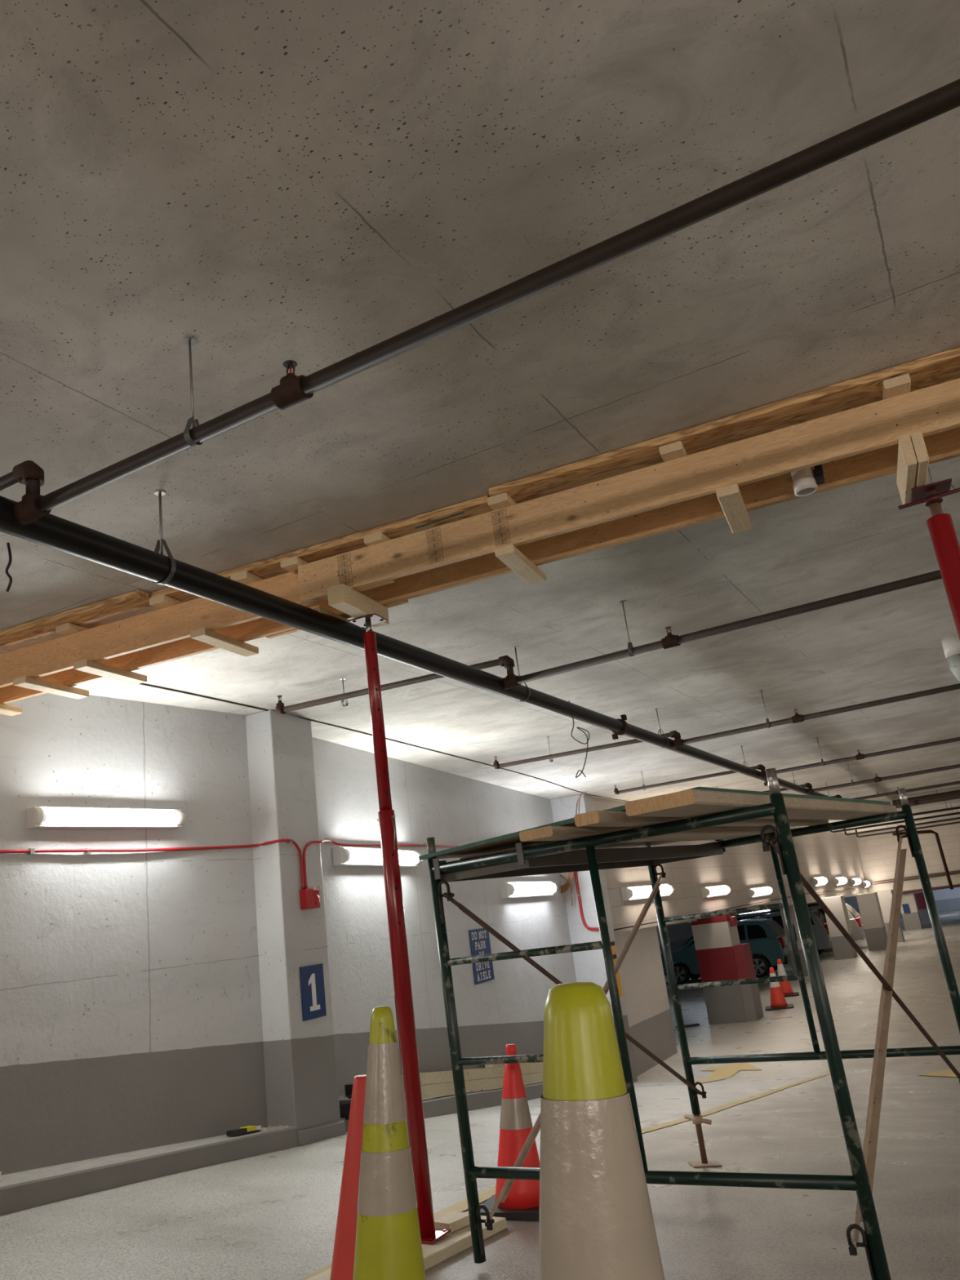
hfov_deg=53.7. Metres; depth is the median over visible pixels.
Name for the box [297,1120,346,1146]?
trim
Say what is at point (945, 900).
wall
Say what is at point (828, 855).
wall
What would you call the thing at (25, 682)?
board
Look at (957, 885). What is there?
pipe
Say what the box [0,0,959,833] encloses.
ceiling
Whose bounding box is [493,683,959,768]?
pipe
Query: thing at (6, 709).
board
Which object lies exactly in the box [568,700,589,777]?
hanging wire
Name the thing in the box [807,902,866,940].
parked car
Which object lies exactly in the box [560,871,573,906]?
coiled cable
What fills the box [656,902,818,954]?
wall
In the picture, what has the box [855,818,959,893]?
wall
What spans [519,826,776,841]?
plank
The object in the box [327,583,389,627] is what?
block
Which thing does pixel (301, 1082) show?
concrete column
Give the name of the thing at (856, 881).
diffuser
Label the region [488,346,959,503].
timber beam
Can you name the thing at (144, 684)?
cable
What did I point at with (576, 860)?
deck
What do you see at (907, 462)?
block
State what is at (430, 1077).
stored timber
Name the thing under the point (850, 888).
conduit
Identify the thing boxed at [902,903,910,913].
sign
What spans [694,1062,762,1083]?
painted arrow
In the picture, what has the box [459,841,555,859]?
plank
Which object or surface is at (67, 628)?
block
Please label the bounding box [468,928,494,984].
parking sign
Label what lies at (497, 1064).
stored timber
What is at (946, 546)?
post
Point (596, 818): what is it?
plank
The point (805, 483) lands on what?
stub
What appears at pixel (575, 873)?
conduit
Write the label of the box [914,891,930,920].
pillar
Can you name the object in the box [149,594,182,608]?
block
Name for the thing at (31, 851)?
conduit
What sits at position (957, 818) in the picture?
pipe
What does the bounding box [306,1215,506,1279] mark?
board
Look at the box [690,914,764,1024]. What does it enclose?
pillar
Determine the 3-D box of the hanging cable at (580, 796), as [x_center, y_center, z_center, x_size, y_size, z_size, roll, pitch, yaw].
[1.660,3.030,15.476,0.378,1.050,0.027,-22,-22,40]
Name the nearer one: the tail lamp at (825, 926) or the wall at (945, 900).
the tail lamp at (825, 926)
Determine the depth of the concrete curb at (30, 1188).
5.55 m
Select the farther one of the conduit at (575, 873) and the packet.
the conduit at (575, 873)
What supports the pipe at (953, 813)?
hanging from the ceiling at (314, 184)
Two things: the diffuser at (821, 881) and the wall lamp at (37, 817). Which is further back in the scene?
the diffuser at (821, 881)
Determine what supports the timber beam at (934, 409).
attached to the timber beam at (170, 624)
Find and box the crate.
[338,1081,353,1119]
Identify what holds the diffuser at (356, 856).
attached to the wall lamp at (341, 855)
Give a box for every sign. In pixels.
[299,963,326,1021]
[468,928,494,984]
[610,941,622,997]
[786,924,797,942]
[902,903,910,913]
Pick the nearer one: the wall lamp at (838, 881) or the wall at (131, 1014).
the wall at (131, 1014)
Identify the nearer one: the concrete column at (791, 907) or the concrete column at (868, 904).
the concrete column at (791, 907)
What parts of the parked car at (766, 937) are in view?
roof rail, roof rail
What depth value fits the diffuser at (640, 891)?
17.16 m
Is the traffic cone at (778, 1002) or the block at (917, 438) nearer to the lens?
the block at (917, 438)
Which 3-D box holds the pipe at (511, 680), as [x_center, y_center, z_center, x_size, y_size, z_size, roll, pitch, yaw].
[2.445,-0.523,5.140,8.905,0.380,0.301,-15,-18,25]
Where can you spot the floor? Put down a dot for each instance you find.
(273, 1215)
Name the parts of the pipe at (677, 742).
hanger rod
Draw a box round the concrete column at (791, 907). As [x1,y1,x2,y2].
[779,905,808,975]
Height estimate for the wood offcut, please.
0.054 m
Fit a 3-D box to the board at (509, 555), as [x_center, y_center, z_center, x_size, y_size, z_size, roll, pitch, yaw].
[0.194,-0.347,4.424,0.090,0.038,0.460,-13,-18,19]
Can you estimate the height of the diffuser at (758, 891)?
0.167 m
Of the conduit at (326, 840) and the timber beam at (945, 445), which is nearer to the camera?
the timber beam at (945, 445)
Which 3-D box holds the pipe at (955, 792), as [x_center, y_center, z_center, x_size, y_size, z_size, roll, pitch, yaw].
[14.077,3.423,23.475,7.300,0.300,0.220,-15,-18,25]
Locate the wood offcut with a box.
[434,1211,470,1232]
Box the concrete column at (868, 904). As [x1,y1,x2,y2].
[856,892,887,951]
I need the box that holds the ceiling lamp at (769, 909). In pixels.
[737,909,771,915]
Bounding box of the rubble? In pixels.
[258,1124,288,1131]
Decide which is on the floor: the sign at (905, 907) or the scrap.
the scrap
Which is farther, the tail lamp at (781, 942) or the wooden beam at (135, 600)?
the tail lamp at (781, 942)
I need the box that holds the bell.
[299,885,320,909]
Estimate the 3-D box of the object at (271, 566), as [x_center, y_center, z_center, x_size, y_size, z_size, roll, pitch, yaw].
[-0.810,-0.420,4.665,1.892,0.038,0.132,-13,-18,19]
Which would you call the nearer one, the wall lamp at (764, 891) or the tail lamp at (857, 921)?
the wall lamp at (764, 891)
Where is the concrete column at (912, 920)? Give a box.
[900,892,923,930]
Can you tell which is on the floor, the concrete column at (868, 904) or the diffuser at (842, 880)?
the concrete column at (868, 904)
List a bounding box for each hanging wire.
[4,542,12,591]
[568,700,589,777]
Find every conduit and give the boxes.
[0,838,304,889]
[302,838,459,888]
[573,871,608,930]
[613,888,854,930]
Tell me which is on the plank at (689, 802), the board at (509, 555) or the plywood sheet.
the plywood sheet
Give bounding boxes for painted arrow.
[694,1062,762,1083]
[919,1069,959,1076]
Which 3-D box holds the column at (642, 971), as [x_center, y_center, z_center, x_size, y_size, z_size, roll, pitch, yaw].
[2.581,6.227,16.456,0.500,2.600,2.700,-15,-18,25]
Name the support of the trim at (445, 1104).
attached to the wall at (131, 1014)
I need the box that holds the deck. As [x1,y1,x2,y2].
[432,840,725,882]
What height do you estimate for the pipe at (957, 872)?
0.210 m
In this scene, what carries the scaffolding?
on the floor
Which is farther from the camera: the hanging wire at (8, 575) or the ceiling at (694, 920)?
the ceiling at (694, 920)
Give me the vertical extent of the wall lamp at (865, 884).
0.300 m
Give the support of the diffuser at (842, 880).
attached to the wall lamp at (838, 881)
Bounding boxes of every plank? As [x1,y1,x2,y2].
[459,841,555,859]
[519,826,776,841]
[573,810,828,826]
[617,835,748,843]
[624,789,897,820]
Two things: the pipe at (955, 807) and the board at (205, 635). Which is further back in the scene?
the pipe at (955, 807)
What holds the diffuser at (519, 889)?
attached to the wall lamp at (508, 889)
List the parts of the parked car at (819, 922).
roof rail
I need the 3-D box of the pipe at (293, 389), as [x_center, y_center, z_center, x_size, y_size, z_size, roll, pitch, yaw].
[0.396,-1.113,2.285,9.735,0.380,0.080,-15,-18,25]
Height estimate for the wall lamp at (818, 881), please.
0.300 m
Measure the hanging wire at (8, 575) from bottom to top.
0.194 m
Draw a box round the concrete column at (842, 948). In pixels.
[822,895,857,959]
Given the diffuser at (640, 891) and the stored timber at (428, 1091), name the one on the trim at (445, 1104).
the stored timber at (428, 1091)
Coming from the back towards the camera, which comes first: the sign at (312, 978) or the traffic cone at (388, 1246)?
the sign at (312, 978)
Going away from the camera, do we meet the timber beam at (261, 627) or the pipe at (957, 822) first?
the timber beam at (261, 627)
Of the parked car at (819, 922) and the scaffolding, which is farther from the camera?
the parked car at (819, 922)
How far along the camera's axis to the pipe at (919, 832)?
40.37 m
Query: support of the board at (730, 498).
attached to the timber beam at (945, 445)
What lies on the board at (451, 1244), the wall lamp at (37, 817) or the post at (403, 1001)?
the post at (403, 1001)
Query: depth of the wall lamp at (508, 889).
13.39 m
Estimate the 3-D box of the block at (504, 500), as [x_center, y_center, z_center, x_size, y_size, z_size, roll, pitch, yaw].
[0.170,-0.572,4.445,0.095,0.038,0.500,-13,-18,19]
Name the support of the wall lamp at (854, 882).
attached to the wall at (828, 855)
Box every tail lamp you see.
[777,937,786,948]
[823,924,829,934]
[854,917,862,927]
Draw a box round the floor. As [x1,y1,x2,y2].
[0,909,959,1279]
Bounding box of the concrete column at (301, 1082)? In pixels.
[245,709,340,1130]
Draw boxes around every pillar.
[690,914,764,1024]
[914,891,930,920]
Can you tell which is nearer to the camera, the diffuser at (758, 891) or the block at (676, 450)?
the block at (676, 450)
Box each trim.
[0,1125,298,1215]
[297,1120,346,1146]
[340,1082,542,1131]
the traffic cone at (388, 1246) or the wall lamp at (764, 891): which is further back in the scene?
the wall lamp at (764, 891)
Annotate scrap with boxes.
[675,1022,699,1028]
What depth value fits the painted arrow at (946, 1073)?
11.95 m
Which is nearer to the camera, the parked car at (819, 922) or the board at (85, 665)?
the board at (85, 665)
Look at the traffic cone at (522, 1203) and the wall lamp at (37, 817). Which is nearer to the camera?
the traffic cone at (522, 1203)
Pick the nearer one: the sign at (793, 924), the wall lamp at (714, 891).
the wall lamp at (714, 891)
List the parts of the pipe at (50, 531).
hanger rod, hanger rod, hanger rod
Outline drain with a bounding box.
[941,635,959,680]
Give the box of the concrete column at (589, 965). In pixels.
[550,793,637,1082]
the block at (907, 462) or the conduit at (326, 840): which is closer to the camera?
the block at (907, 462)
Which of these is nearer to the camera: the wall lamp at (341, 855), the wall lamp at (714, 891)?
the wall lamp at (341, 855)
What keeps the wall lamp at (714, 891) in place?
attached to the wall at (828, 855)
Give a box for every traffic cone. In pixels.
[329,1074,366,1279]
[352,1006,426,1279]
[480,1044,539,1221]
[537,982,665,1279]
[764,967,793,1010]
[777,959,799,997]
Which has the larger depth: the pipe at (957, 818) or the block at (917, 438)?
the pipe at (957, 818)
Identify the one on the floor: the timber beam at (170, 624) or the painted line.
the painted line
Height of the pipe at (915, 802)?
0.404 m
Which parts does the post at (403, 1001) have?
head plate, plate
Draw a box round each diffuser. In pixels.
[44,808,179,824]
[347,848,418,864]
[511,883,555,895]
[629,884,672,897]
[707,885,729,895]
[751,887,772,896]
[816,877,826,884]
[837,877,847,884]
[853,878,861,884]
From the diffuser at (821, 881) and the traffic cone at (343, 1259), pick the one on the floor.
the traffic cone at (343, 1259)
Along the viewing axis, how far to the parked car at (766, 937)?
29.93 m
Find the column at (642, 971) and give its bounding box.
[613,925,677,1076]
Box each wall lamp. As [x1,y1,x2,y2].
[26,806,186,828]
[332,846,422,867]
[500,880,558,898]
[620,883,674,901]
[700,884,730,897]
[746,886,773,897]
[810,876,827,886]
[832,876,847,885]
[849,877,861,885]
[861,880,870,888]
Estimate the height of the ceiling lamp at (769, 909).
0.150 m
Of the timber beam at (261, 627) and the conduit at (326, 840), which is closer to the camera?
the timber beam at (261, 627)
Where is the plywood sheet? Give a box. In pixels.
[418,786,890,860]
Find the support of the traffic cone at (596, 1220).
on the floor
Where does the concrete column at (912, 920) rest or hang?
on the floor
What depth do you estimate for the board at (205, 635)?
4.92 m
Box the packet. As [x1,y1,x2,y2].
[226,1125,261,1136]
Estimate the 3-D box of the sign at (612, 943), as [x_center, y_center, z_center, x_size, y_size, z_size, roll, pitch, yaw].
[2.178,5.273,15.205,0.016,0.850,0.220,-15,-18,25]
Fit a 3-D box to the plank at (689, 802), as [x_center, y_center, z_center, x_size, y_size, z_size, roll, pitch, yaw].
[1.385,0.739,4.140,0.235,0.075,2.901,-18,-19,31]
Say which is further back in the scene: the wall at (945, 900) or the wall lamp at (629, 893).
the wall at (945, 900)
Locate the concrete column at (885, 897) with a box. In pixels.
[871,889,904,942]
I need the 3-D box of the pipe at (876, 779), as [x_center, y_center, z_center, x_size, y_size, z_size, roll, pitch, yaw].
[7.921,1.857,15.414,9.340,0.400,0.080,-15,-18,25]
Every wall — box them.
[0,693,576,1175]
[592,796,868,933]
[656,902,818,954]
[844,887,959,915]
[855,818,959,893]
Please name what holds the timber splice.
attached to the timber beam at (261, 627)
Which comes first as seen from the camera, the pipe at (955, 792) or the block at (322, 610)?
the block at (322, 610)
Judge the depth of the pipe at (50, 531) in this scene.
4.35 m
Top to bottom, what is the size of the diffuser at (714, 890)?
0.167 m
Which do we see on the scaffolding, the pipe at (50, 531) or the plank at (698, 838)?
the plank at (698, 838)
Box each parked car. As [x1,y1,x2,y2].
[661,915,791,984]
[755,905,832,955]
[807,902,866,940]
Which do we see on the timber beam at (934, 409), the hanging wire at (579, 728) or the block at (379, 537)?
the block at (379, 537)
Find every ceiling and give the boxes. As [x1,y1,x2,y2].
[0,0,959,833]
[656,895,856,927]
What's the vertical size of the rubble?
0.036 m
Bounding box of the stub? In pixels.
[791,464,825,496]
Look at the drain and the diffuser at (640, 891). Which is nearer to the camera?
the drain
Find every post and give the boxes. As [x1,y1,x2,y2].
[348,613,451,1244]
[897,478,959,640]
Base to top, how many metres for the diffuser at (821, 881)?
0.223 m
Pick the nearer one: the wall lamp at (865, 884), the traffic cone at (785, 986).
the traffic cone at (785, 986)
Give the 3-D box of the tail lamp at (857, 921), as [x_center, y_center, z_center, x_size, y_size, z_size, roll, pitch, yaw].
[14.344,10.709,35.972,0.160,0.340,0.300,-15,-18,25]
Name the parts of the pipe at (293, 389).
hanger rod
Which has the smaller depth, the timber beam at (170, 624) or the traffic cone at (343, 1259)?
the traffic cone at (343, 1259)
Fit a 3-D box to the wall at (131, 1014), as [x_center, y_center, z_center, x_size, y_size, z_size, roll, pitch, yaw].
[-2.466,2.956,6.781,1.358,4.850,20.209,-15,-18,24]
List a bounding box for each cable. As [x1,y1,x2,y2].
[139,683,630,801]
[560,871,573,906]
[575,791,586,814]
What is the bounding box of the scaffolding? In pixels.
[426,768,959,1279]
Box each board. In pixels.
[0,702,22,715]
[13,675,88,699]
[73,659,146,684]
[190,627,258,657]
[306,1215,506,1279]
[494,544,546,584]
[715,484,751,533]
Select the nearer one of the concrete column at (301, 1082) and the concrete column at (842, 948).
the concrete column at (301, 1082)
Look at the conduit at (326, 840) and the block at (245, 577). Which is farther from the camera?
the conduit at (326, 840)
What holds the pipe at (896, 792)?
hanging from the ceiling at (314, 184)
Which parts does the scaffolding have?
leg, leg, plate, leg, leg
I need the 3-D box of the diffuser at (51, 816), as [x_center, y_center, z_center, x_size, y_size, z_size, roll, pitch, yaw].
[-2.449,1.188,6.375,0.045,0.101,1.014,-18,-19,31]
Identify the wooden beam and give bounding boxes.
[0,589,151,648]
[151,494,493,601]
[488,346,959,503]
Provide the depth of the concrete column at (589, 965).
15.31 m
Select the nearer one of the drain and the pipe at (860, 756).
the drain
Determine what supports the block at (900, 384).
on the timber beam at (934, 409)
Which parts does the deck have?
rail, panel, rail, rail, rail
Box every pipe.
[0,78,959,525]
[0,490,837,797]
[275,569,942,714]
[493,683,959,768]
[613,737,959,794]
[716,764,959,793]
[830,803,959,832]
[831,777,959,799]
[843,808,959,835]
[855,821,959,837]
[873,870,959,884]
[892,789,959,808]
[892,830,953,889]
[893,794,959,806]
[902,884,959,893]
[912,801,959,815]
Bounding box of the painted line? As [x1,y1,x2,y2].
[299,1070,830,1279]
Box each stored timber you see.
[401,1062,542,1088]
[403,1071,542,1101]
[484,1062,542,1067]
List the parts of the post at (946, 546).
turning handle, head plate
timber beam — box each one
[0,569,395,687]
[0,600,347,703]
[297,377,959,603]
[360,426,959,605]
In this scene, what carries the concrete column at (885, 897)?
on the floor
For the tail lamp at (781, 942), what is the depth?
29.35 m
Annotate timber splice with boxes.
[266,591,408,638]
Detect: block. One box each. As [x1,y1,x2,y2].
[55,622,88,635]
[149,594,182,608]
[230,570,263,584]
[280,555,308,572]
[309,605,364,648]
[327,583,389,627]
[363,531,391,546]
[487,492,516,510]
[658,440,687,462]
[882,373,911,399]
[896,434,917,504]
[910,431,928,487]
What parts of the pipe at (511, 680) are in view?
hanger rod, hanger rod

